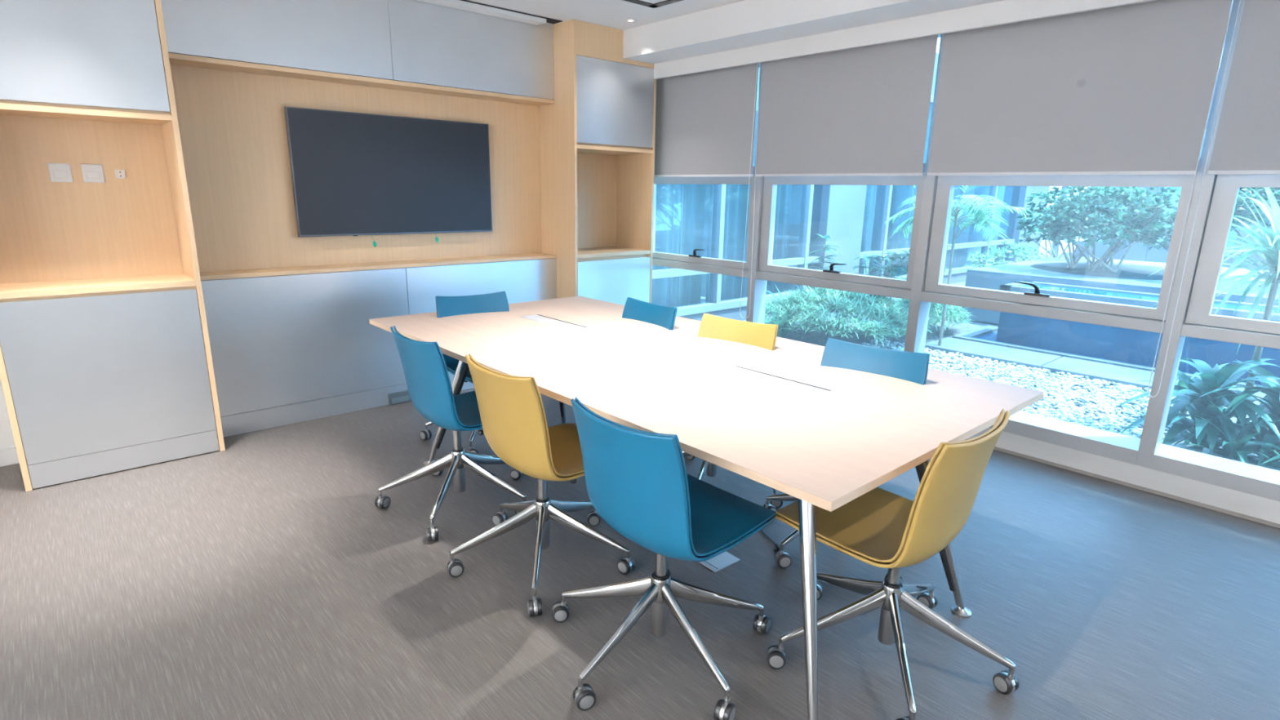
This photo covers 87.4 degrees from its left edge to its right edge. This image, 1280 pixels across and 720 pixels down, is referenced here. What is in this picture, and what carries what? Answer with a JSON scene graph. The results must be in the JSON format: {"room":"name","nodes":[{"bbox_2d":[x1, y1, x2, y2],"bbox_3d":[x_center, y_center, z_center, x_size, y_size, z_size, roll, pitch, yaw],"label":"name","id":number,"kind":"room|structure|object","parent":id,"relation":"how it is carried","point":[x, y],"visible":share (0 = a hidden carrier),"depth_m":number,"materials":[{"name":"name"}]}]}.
{"room":"meeting room","nodes":[
{"label":"meeting room","id":0,"kind":"room"},
{"bbox_2d":[0,52,539,449],"bbox_3d":[-2.877,-0.868,3.855,7.800,2.700,0.120,-11,19,-41],"label":"wall","id":1,"kind":"structure","parent":0,"point":[6,438],"depth_m":3.61,"materials":[{"name":"white paint"}]},
{"bbox_2d":[0,447,19,466],"bbox_3d":[-4.496,0.743,2.691,2.990,0.090,0.012,-11,19,-41],"label":"baseboard","id":2,"kind":"structure","parent":1,"relation":"attached to","point":[8,456],"depth_m":3.63,"materials":[{"name":"white paint"}]},
{"bbox_2d":[622,0,1003,63],"bbox_3d":[2.488,-1.863,3.065,0.945,0.200,7.800,-11,19,-41],"label":"ceiling","id":3,"kind":"structure","parent":1,"relation":"attached to","point":[746,23],"depth_m":4.31,"materials":[{"name":"white paint"}]},
{"bbox_2d":[468,0,744,30],"bbox_3d":[-0.133,-1.500,0.726,8.000,0.150,8.200,-11,19,-41],"label":"ceiling","id":4,"kind":"structure","parent":0,"point":[608,13],"depth_m":4.58,"materials":[{"name":"white paint"}]},
{"bbox_2d":[415,0,562,25],"bbox_3d":[-1.528,-2.302,4.174,2.455,0.030,0.140,-11,19,-41],"label":"projector screen","id":5,"kind":"object","parent":4,"relation":"attached to","point":[464,5],"visible":1,"depth_m":4.61,"materials":[{"name":"white paint"}]},
{"bbox_2d":[623,18,637,22],"bbox_3d":[-0.069,-2.464,4.868,0.100,0.006,0.100,-11,19,-41],"label":"recessed light","id":6,"kind":"object","parent":4,"relation":"in","point":[628,20],"visible":1,"depth_m":4.87,"materials":[{"name":"white plastic"}]},
{"bbox_2d":[623,0,683,8],"bbox_3d":[0.188,-1.917,2.720,2.330,0.006,2.880,-11,19,-41],"label":"ceiling vent","id":7,"kind":"object","parent":4,"relation":"in","point":[637,2],"visible":1,"depth_m":4.39,"materials":[{"name":"black plastic"}]},
{"bbox_2d":[0,387,1279,719],"bbox_3d":[-0.256,1.263,1.354,7.800,0.120,8.200,-11,19,-41],"label":"floor","id":8,"kind":"structure","parent":0,"point":[263,576],"depth_m":2.52,"materials":[{"name":"grey carpet"}]},
{"bbox_2d":[0,0,225,491],"bbox_3d":[-2.867,-0.767,3.453,0.863,2.700,0.490,-11,19,-41],"label":"storage cabinet","id":9,"kind":"object","parent":8,"relation":"on","point":[106,364],"visible":1,"depth_m":3.42,"materials":[{"name":"brown wood"}]},
{"bbox_2d":[47,163,72,182],"bbox_3d":[-2.987,-0.965,3.454,0.088,0.094,0.013,-11,19,-41],"label":"light switch","id":10,"kind":"object","parent":9,"relation":"attached to","point":[59,172],"visible":1,"depth_m":3.45,"materials":[{"name":"white plastic"}]},
{"bbox_2d":[0,102,172,124],"bbox_3d":[-2.820,-1.212,3.296,0.813,0.026,0.366,-11,19,-41],"label":"shelf","id":11,"kind":"object","parent":9,"relation":"attached to","point":[64,113],"depth_m":3.30,"materials":[{"name":"brown wood"}]},
{"bbox_2d":[80,164,105,182],"bbox_3d":[-2.888,-0.985,3.540,0.088,0.094,0.013,-11,19,-41],"label":"light switch","id":12,"kind":"object","parent":9,"relation":"attached to","point":[91,173],"visible":1,"depth_m":3.54,"materials":[{"name":"white plastic"}]},
{"bbox_2d":[0,273,195,299],"bbox_3d":[-2.835,-0.391,3.503,0.813,0.032,0.366,-11,19,-41],"label":"shelf","id":13,"kind":"object","parent":9,"relation":"attached to","point":[60,287],"depth_m":3.45,"materials":[{"name":"brown wood"}]},
{"bbox_2d":[114,169,125,178],"bbox_3d":[-2.804,-1.003,3.617,0.044,0.047,0.008,-11,19,-41],"label":"outlet","id":14,"kind":"object","parent":9,"relation":"attached to","point":[120,174],"visible":1,"depth_m":3.61,"materials":[{"name":"white plastic"}]},
{"bbox_2d":[160,0,556,436],"bbox_3d":[-1.689,-1.044,4.638,2.512,2.699,0.244,-11,19,-41],"label":"storage cabinet","id":15,"kind":"object","parent":8,"relation":"on","point":[286,348],"visible":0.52,"depth_m":4.29,"materials":[{"name":"brown wood"}]},
{"bbox_2d":[168,53,554,106],"bbox_3d":[-1.667,-1.823,4.432,2.512,0.026,0.219,-11,19,-41],"label":"shelf","id":16,"kind":"object","parent":15,"relation":"attached to","point":[177,60],"depth_m":4.24,"materials":[{"name":"brown wood"}]},
{"bbox_2d":[200,253,556,280],"bbox_3d":[-1.687,-0.674,4.722,2.512,0.024,0.219,-11,19,-41],"label":"shelf","id":17,"kind":"object","parent":15,"relation":"attached to","point":[273,272],"depth_m":4.53,"materials":[{"name":"brown wood"}]},
{"bbox_2d":[284,106,492,237],"bbox_3d":[-1.678,-1.279,4.677,1.395,0.794,0.060,-11,19,-41],"label":"television","id":18,"kind":"object","parent":15,"relation":"attached to","point":[353,174],"visible":1,"depth_m":4.58,"materials":[{"name":"grey"}]},
{"bbox_2d":[371,235,376,247],"bbox_3d":[-1.827,-0.818,4.608,0.029,0.085,0.003,-11,19,-41],"label":"tag","id":19,"kind":"object","parent":18,"relation":"hanging from","point":[374,242],"visible":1,"depth_m":4.61,"materials":[{"name":"teal plastic"}]},
{"bbox_2d":[387,390,411,404],"bbox_3d":[-1.713,0.268,4.785,0.160,0.082,0.028,-11,19,-41],"label":"outlet box","id":20,"kind":"object","parent":8,"relation":"on","point":[401,397],"visible":0.8,"depth_m":4.77,"materials":[{"name":"grey"}]},
{"bbox_2d":[374,325,526,542],"bbox_3d":[-0.878,0.268,3.231,0.741,0.869,0.764,-11,19,-41],"label":"office chair","id":21,"kind":"object","parent":8,"relation":"on","point":[428,381],"visible":0.74,"depth_m":3.07,"materials":[{"name":"blue plastic"}]},
{"bbox_2d":[419,291,509,453],"bbox_3d":[-0.953,0.042,4.124,0.776,0.867,0.756,-9,17,-34],"label":"office chair","id":22,"kind":"object","parent":8,"relation":"on","point":[446,306],"visible":0.25,"depth_m":4.10,"materials":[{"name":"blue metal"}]},
{"bbox_2d":[447,353,635,617],"bbox_3d":[-0.391,0.402,2.733,0.763,0.870,0.727,11,17,34],"label":"office chair","id":23,"kind":"object","parent":8,"relation":"on","point":[512,412],"visible":0.91,"depth_m":2.58,"materials":[{"name":"yellow plastic"}]},
{"bbox_2d":[538,18,656,305],"bbox_3d":[-0.361,-1.274,5.640,0.834,2.700,0.500,-11,19,-41],"label":"storage cabinet","id":24,"kind":"object","parent":8,"relation":"on","point":[597,135],"visible":0.73,"depth_m":5.40,"materials":[{"name":"brown wood"}]},
{"bbox_2d":[577,246,650,258],"bbox_3d":[-0.357,-0.920,5.719,0.788,0.031,0.467,-11,19,-41],"label":"shelf","id":25,"kind":"object","parent":24,"relation":"attached to","point":[584,252],"depth_m":5.69,"materials":[{"name":"brown wood"}]},
{"bbox_2d":[577,144,653,155],"bbox_3d":[-0.343,-1.727,5.516,0.788,0.028,0.467,-11,19,-41],"label":"shelf","id":26,"kind":"object","parent":24,"relation":"attached to","point":[582,149],"depth_m":5.47,"materials":[{"name":"brown wood"}]},
{"bbox_2d":[622,297,677,330],"bbox_3d":[-0.111,0.113,3.904,0.740,0.867,0.771,-10,18,-37],"label":"office chair","id":27,"kind":"object","parent":8,"relation":"on","point":[664,317],"visible":0.09,"depth_m":3.96,"materials":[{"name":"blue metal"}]},
{"bbox_2d":[551,397,775,719],"bbox_3d":[0.067,0.556,2.157,0.752,0.867,0.769,-12,19,-42],"label":"office chair","id":28,"kind":"object","parent":8,"relation":"on","point":[638,482],"visible":1,"depth_m":2.04,"materials":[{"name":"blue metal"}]},
{"bbox_2d":[368,296,1044,719],"bbox_3d":[0.027,0.309,3.383,1.539,0.747,3.148,-11,19,-41],"label":"meeting table","id":29,"kind":"object","parent":8,"relation":"on","point":[825,437],"visible":0.77,"depth_m":2.59,"materials":[{"name":"brown wood"}]},
{"bbox_2d":[698,551,740,572],"bbox_3d":[0.331,0.841,2.812,0.150,0.006,0.105,-10,18,-38],"label":"box","id":30,"kind":"object","parent":8,"relation":"on","point":[725,559],"visible":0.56,"depth_m":2.80,"materials":[{"name":"grey"}]},
{"bbox_2d":[682,313,782,507],"bbox_3d":[0.425,0.245,3.415,0.740,0.867,0.768,13,18,39],"label":"office chair","id":31,"kind":"object","parent":8,"relation":"on","point":[758,335],"visible":0.17,"depth_m":3.48,"materials":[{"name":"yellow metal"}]},
{"bbox_2d":[760,529,779,551],"bbox_3d":[0.572,0.775,3.059,0.044,0.017,0.358,0,14,-6],"label":"chair leg","id":32,"kind":"object","parent":8,"relation":"on","point":[777,546],"visible":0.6,"depth_m":2.94,"materials":[{"name":"black plastic"}]},
{"bbox_2d":[763,337,929,583],"bbox_3d":[0.872,0.385,2.891,0.727,0.869,0.752,13,18,38],"label":"office chair","id":33,"kind":"object","parent":8,"relation":"on","point":[912,366],"visible":0.23,"depth_m":2.91,"materials":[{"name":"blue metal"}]},
{"bbox_2d":[766,408,1018,719],"bbox_3d":[0.843,0.567,2.168,0.743,0.869,0.746,-12,19,-42],"label":"office chair","id":34,"kind":"object","parent":8,"relation":"on","point":[880,527],"visible":0.85,"depth_m":2.09,"materials":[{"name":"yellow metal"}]},
{"bbox_2d":[967,427,1279,524],"bbox_3d":[2.581,0.569,3.804,0.180,0.125,7.800,-11,19,-41],"label":"wall","id":35,"kind":"structure","parent":0,"point":[1261,508],"depth_m":3.56,"materials":[{"name":"white paint"}]},
{"bbox_2d":[652,62,766,324],"bbox_3d":[0.519,-1.217,5.711,0.165,2.335,1.345,-11,19,-41],"label":"window","id":36,"kind":"structure","parent":35,"relation":"in","point":[694,262],"depth_m":5.40,"materials":[{"name":"grey metal"}]},
{"bbox_2d":[653,62,760,318],"bbox_3d":[0.466,-1.392,5.537,0.087,1.942,1.326,-11,19,-41],"label":"roller blind","id":37,"kind":"object","parent":36,"relation":"attached to","point":[705,121],"visible":0.73,"depth_m":5.32,"materials":[{"name":"grey fabric"}]},
{"bbox_2d":[755,34,943,353],"bbox_3d":[1.418,-0.957,4.744,0.165,2.335,1.345,-11,19,-41],"label":"window","id":38,"kind":"structure","parent":35,"relation":"in","point":[911,288],"depth_m":4.47,"materials":[{"name":"grey metal"}]},
{"bbox_2d":[755,35,937,176],"bbox_3d":[1.329,-1.677,4.505,0.061,0.855,1.293,-11,19,-41],"label":"roller blind","id":39,"kind":"object","parent":38,"relation":"attached to","point":[863,111],"visible":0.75,"depth_m":4.42,"materials":[{"name":"grey fabric"}]},
{"bbox_2d":[653,0,1155,79],"bbox_3d":[2.390,-1.693,3.019,0.027,0.112,7.800,-11,19,-41],"label":"ceiling","id":40,"kind":"structure","parent":35,"relation":"attached to","point":[1005,11],"depth_m":3.96,"materials":[{"name":"white paint"}]},
{"bbox_2d":[920,0,1244,468],"bbox_3d":[2.316,-0.698,3.778,0.165,2.335,1.345,-11,19,-41],"label":"window","id":41,"kind":"structure","parent":35,"relation":"in","point":[1141,451],"depth_m":3.56,"materials":[{"name":"grey metal"}]},
{"bbox_2d":[927,0,1240,397],"bbox_3d":[2.214,-0.885,3.657,0.087,1.947,1.344,-11,19,-41],"label":"roller blind","id":42,"kind":"object","parent":41,"relation":"attached to","point":[1126,89],"visible":0.94,"depth_m":3.44,"materials":[{"name":"grey fabric"}]},
{"bbox_2d":[1207,0,1279,174],"bbox_3d":[3.119,-1.160,2.579,0.061,0.855,1.308,-11,19,-41],"label":"roller blind","id":43,"kind":"object","parent":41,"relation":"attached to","point":[1247,140],"visible":1,"depth_m":2.98,"materials":[{"name":"grey fabric"}]},
{"bbox_2d":[964,439,1279,528],"bbox_3d":[2.679,0.686,3.571,0.012,0.016,7.290,-11,19,-41],"label":"baseboard","id":44,"kind":"structure","parent":35,"relation":"attached to","point":[1166,495],"depth_m":3.56,"materials":[{"name":"grey"}]},
{"bbox_2d":[1151,173,1279,501],"bbox_3d":[3.215,-0.438,2.811,0.165,2.335,1.345,-11,19,-41],"label":"window","id":45,"kind":"structure","parent":35,"relation":"in","point":[1259,481],"depth_m":3.25,"materials":[{"name":"grey metal"}]},
{"label":"outside","id":46,"kind":"structure","parent":0,"visible":0},
{"bbox_2d":[742,281,1279,462],"bbox_3d":[11.439,-0.347,8.661,19.600,0.130,13.300,-11,19,-41],"label":"ground","id":47,"kind":"structure","parent":46,"point":[818,340],"depth_m":7.43,"materials":[{"name":"white gravel"}]},
{"bbox_2d":[764,301,802,337],"bbox_3d":[1.422,-0.401,6.896,0.469,0.494,0.430,-2,15,-13],"label":"leaf plant","id":48,"kind":"object","parent":47,"relation":"on","point":[782,333],"visible":0.75,"depth_m":6.84,"materials":[{"name":"green plant"}]},
{"bbox_2d":[765,285,817,333],"bbox_3d":[1.699,-0.599,7.721,0.860,0.538,0.881,-11,19,-41],"label":"leaf plant","id":49,"kind":"object","parent":47,"relation":"on","point":[775,286],"visible":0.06,"depth_m":7.64,"materials":[{"name":"green plant"}]},
{"bbox_2d":[804,233,840,333],"bbox_3d":[1.976,-0.811,7.314,0.387,1.105,0.402,12,18,36],"label":"young shrub","id":50,"kind":"object","parent":47,"relation":"on","point":[827,249],"visible":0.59,"depth_m":7.21,"materials":[{"name":"green plant"}]},
{"bbox_2d":[764,284,933,346],"bbox_3d":[2.143,-0.547,7.186,1.781,0.682,1.903,-4,15,-19],"label":"plant","id":51,"kind":"object","parent":47,"relation":"on","point":[885,310],"visible":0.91,"depth_m":6.77,"materials":[{"name":"green plant"}]},
{"bbox_2d":[651,53,1072,320],"bbox_3d":[4.745,-3.127,11.710,14.350,3.700,1.500,-11,19,-41],"label":"facade","id":52,"kind":"object","parent":47,"relation":"on","point":[709,218],"visible":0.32,"depth_m":8.95,"materials":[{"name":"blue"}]},
{"bbox_2d":[651,183,705,306],"bbox_3d":[0.240,-1.917,7.252,1.280,2.820,0.095,-11,19,-41],"label":"curtain","id":53,"kind":"object","parent":52,"relation":"hanging from","point":[679,207],"depth_m":7.59,"materials":[{"name":"white fabric"}]},
{"bbox_2d":[705,66,759,302],"bbox_3d":[1.230,-2.117,8.112,1.079,2.820,0.088,-12,19,-41],"label":"curtain","id":54,"kind":"object","parent":52,"relation":"hanging from","point":[736,195],"depth_m":8.19,"materials":[{"name":"white fabric"}]},
{"bbox_2d":[770,184,793,293],"bbox_3d":[1.868,-2.252,8.692,0.076,2.820,0.380,14,19,41],"label":"curtain","id":55,"kind":"object","parent":52,"relation":"hanging from","point":[784,192],"depth_m":8.83,"materials":[{"name":"white fabric"}]},
{"bbox_2d":[857,185,872,274],"bbox_3d":[3.252,-2.528,9.884,0.690,2.820,0.094,-11,19,-41],"label":"curtain","id":56,"kind":"object","parent":52,"relation":"hanging from","point":[868,190],"depth_m":10.13,"materials":[{"name":"white fabric"}]},
{"bbox_2d":[868,103,933,276],"bbox_3d":[4.202,-2.721,10.716,1.594,2.820,0.098,-11,19,-41],"label":"curtain","id":57,"kind":"object","parent":52,"relation":"hanging from","point":[900,193],"depth_m":10.77,"materials":[{"name":"white fabric"}]},
{"bbox_2d":[945,185,975,269],"bbox_3d":[5.755,-3.036,12.075,1.200,2.820,0.098,-11,19,-41],"label":"curtain","id":58,"kind":"object","parent":52,"relation":"hanging from","point":[959,255],"depth_m":12.37,"materials":[{"name":"white fabric"}]},
{"bbox_2d":[849,249,909,339],"bbox_3d":[2.546,-0.686,7.156,0.575,0.960,0.768,0,14,-5],"label":"young shrub","id":59,"kind":"object","parent":47,"relation":"on","point":[890,265],"visible":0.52,"depth_m":7.02,"materials":[{"name":"green plant"}]},
{"bbox_2d":[896,241,959,303],"bbox_3d":[2.998,-0.775,7.232,0.677,1.111,0.544,-7,16,-29],"label":"young shrub","id":60,"kind":"object","parent":47,"relation":"on","point":[905,251],"visible":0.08,"depth_m":7.16,"materials":[{"name":"green plant"}]},
{"bbox_2d":[880,297,975,337],"bbox_3d":[3.229,-0.558,7.626,1.052,0.524,1.452,13,18,39],"label":"plant","id":61,"kind":"object","parent":47,"relation":"on","point":[935,309],"visible":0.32,"depth_m":7.39,"materials":[{"name":"green plant"}]},
{"bbox_2d":[928,283,965,319],"bbox_3d":[5.644,-1.097,10.309,5.850,0.320,0.300,-11,19,-41],"label":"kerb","id":62,"kind":"object","parent":47,"relation":"on","point":[963,284],"depth_m":9.31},
{"bbox_2d":[902,195,1005,321],"bbox_3d":[3.689,-1.207,8.088,1.302,1.553,1.137,-11,19,-41],"label":"palm","id":63,"kind":"object","parent":47,"relation":"on","point":[914,196],"visible":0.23,"depth_m":7.99,"materials":[{"name":"green plant"}]},
{"bbox_2d":[884,185,1032,346],"bbox_3d":[2.996,-0.963,6.578,1.432,1.794,1.351,-11,19,-41],"label":"palm","id":64,"kind":"object","parent":47,"relation":"on","point":[981,217],"visible":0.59,"depth_m":6.50,"materials":[{"name":"green plant"}]},
{"bbox_2d":[961,306,999,324],"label":"raised planter","id":65,"kind":"object","parent":47,"relation":"on","point":[981,315],"depth_m":8.30,"materials":[{"name":"concrete"}]},
{"bbox_2d":[924,337,1061,371],"bbox_3d":[3.452,-0.072,6.630,0.590,0.055,1.095,-11,19,-41],"label":"paving slab","id":66,"kind":"object","parent":47,"relation":"on","point":[1032,359],"visible":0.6,"depth_m":6.54,"materials":[{"name":"stone"}]},
{"bbox_2d":[968,240,1051,267],"bbox_3d":[6.267,-1.612,11.374,2.492,0.843,0.792,-11,19,-41],"label":"leafy shrub","id":67,"kind":"object","parent":47,"relation":"on","point":[996,253],"visible":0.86,"depth_m":11.19,"materials":[{"name":"green plant"}]},
{"bbox_2d":[858,337,1176,438],"bbox_3d":[2.683,0.206,5.523,2.173,0.061,2.762,-11,19,-41],"label":"gravel","id":68,"kind":"object","parent":47,"relation":"on","point":[1065,408],"visible":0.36,"depth_m":5.39,"materials":[{"name":"white gravel"}]},
{"bbox_2d":[964,255,1165,293],"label":"raised planter","id":69,"kind":"object","parent":47,"relation":"on","point":[1131,275],"depth_m":8.08,"materials":[{"name":"concrete"}]},
{"bbox_2d":[1022,204,1113,258],"bbox_3d":[6.378,-1.871,10.039,1.281,1.000,1.531,6,15,21],"label":"leafy shrub","id":70,"kind":"object","parent":69,"relation":"in","point":[1034,231],"visible":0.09,"depth_m":10.22,"materials":[{"name":"green plant"}]},
{"bbox_2d":[1015,186,1180,272],"bbox_3d":[5.559,-1.611,8.091,1.651,1.060,1.551,2,14,6],"label":"tree","id":71,"kind":"object","parent":69,"relation":"on","point":[1051,223],"visible":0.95,"depth_m":7.81,"materials":[{"name":"green plant"}]},
{"bbox_2d":[1040,356,1175,391],"bbox_3d":[4.199,0.144,5.827,0.590,0.055,1.110,-11,19,-41],"label":"paving slab","id":72,"kind":"object","parent":47,"relation":"on","point":[1093,370],"visible":0.56,"depth_m":5.89,"materials":[{"name":"stone"}]},
{"bbox_2d":[951,280,1279,386],"bbox_3d":[5.390,-0.081,5.677,0.965,0.665,4.990,-11,19,-41],"label":"planter","id":73,"kind":"object","parent":47,"relation":"on","point":[1112,345],"visible":0.61,"depth_m":6.37,"materials":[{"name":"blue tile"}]},
{"bbox_2d":[1075,67,1279,270],"bbox_3d":[15.222,-3.259,11.534,0.750,4.200,14.000,-11,19,-41],"label":"facade","id":74,"kind":"object","parent":47,"relation":"on","point":[1137,251],"visible":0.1,"depth_m":15.29,"materials":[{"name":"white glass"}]},
{"bbox_2d":[1084,129,1239,248],"bbox_3d":[15.563,-3.182,11.662,0.100,4.000,13.200,-11,19,-41],"label":"curtain","id":75,"kind":"object","parent":74,"relation":"hanging from","point":[1230,243],"depth_m":15.34,"materials":[{"name":"white fabric"}]},
{"bbox_2d":[1113,362,1242,413],"bbox_3d":[3.726,0.262,4.632,0.686,0.537,0.762,-11,19,-41],"label":"leaf plant","id":76,"kind":"object","parent":47,"relation":"on","point":[1178,382],"visible":0.18,"depth_m":4.64,"materials":[{"name":"green plant"}]},
{"bbox_2d":[1112,357,1279,459],"bbox_3d":[3.399,0.321,3.995,0.904,0.759,0.893,-11,19,-41],"label":"leaf plant","id":77,"kind":"object","parent":47,"relation":"on","point":[1178,422],"visible":0.75,"depth_m":3.91,"materials":[{"name":"green plant"}]},
{"bbox_2d":[1147,187,1279,422],"bbox_3d":[3.700,-0.239,3.971,1.225,1.689,1.150,-11,19,-41],"label":"plant","id":78,"kind":"object","parent":47,"relation":"on","point":[1272,253],"visible":0.8,"depth_m":3.85,"materials":[{"name":"green plant"}]},
{"bbox_2d":[1172,360,1279,471],"bbox_3d":[3.600,0.408,3.767,0.961,0.802,0.906,6,15,19],"label":"leaf plant","id":79,"kind":"object","parent":47,"relation":"on","point":[1272,397],"visible":0.55,"depth_m":3.78,"materials":[{"name":"green plant"}]},
{"bbox_2d":[1177,395,1279,464],"bbox_3d":[3.332,0.438,3.786,0.541,0.454,0.569,-11,19,-41],"label":"leaf plant","id":80,"kind":"object","parent":47,"relation":"on","point":[1244,445],"visible":0.7,"depth_m":3.74,"materials":[{"name":"green plant"}]},
{"bbox_2d":[1214,267,1270,304],"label":"raised planter","id":81,"kind":"object","parent":47,"relation":"on","point":[1249,298],"depth_m":6.84,"materials":[{"name":"concrete"}]},
{"bbox_2d":[1230,187,1279,287],"bbox_3d":[6.857,-1.402,6.967,1.833,1.368,1.774,9,16,28],"label":"leafy shrub","id":82,"kind":"object","parent":81,"relation":"on","point":[1241,207],"visible":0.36,"depth_m":6.96,"materials":[{"name":"green plant"}]},
{"bbox_2d":[1223,385,1269,412],"bbox_3d":[4.975,0.369,4.992,0.590,0.055,1.185,-11,19,-41],"label":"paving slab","id":83,"kind":"object","parent":47,"relation":"on","point":[1260,394],"depth_m":5.25,"materials":[{"name":"stone"}]},
{"bbox_2d":[1243,390,1279,459],"bbox_3d":[3.986,0.341,3.679,1.040,0.764,0.949,4,15,14],"label":"leaf plant","id":84,"kind":"object","parent":47,"relation":"on","point":[1273,433],"visible":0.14,"depth_m":3.82,"materials":[{"name":"green plant"}]},
{"bbox_2d":[1253,420,1279,466],"bbox_3d":[3.612,0.558,3.487,0.779,0.612,0.696,-11,19,-41],"label":"leaf plant","id":85,"kind":"object","parent":47,"relation":"on","point":[1271,464],"visible":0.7,"depth_m":3.62,"materials":[{"name":"green plant"}]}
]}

